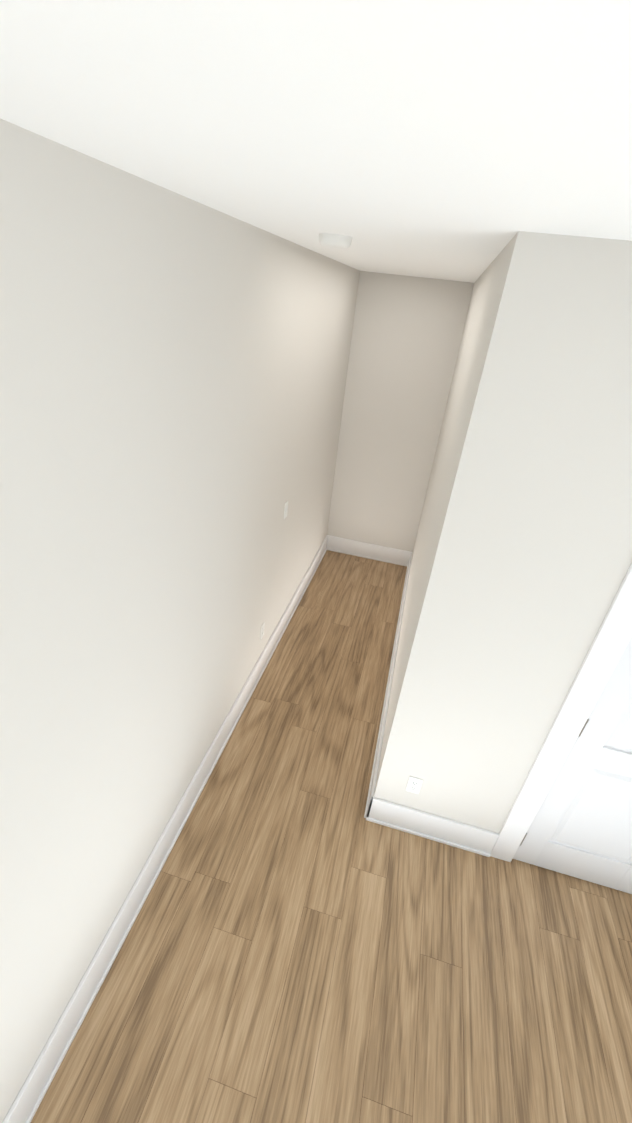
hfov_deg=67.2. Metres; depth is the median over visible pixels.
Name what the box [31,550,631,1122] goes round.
floor
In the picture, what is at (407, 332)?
wall
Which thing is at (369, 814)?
baseboard
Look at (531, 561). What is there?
wall
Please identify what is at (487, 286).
wall
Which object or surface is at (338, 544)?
baseboard
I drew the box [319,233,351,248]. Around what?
smoke detector
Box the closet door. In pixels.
[513,637,631,893]
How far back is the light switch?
3.33 m
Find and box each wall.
[0,119,359,1122]
[327,271,473,551]
[374,231,631,833]
[376,237,513,780]
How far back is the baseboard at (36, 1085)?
2.10 m
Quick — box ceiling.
[0,0,631,282]
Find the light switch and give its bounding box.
[284,501,287,518]
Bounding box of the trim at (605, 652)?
[490,563,631,861]
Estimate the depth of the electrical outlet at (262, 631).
3.39 m
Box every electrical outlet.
[260,622,264,639]
[406,776,422,793]
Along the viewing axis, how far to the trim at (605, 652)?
2.02 m
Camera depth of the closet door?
2.25 m
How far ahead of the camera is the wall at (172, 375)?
1.53 m
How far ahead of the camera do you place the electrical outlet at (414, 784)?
2.47 m
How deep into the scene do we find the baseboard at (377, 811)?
2.56 m
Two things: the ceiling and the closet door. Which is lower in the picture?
the closet door
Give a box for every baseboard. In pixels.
[3,535,330,1122]
[327,536,406,566]
[364,551,412,821]
[371,799,498,856]

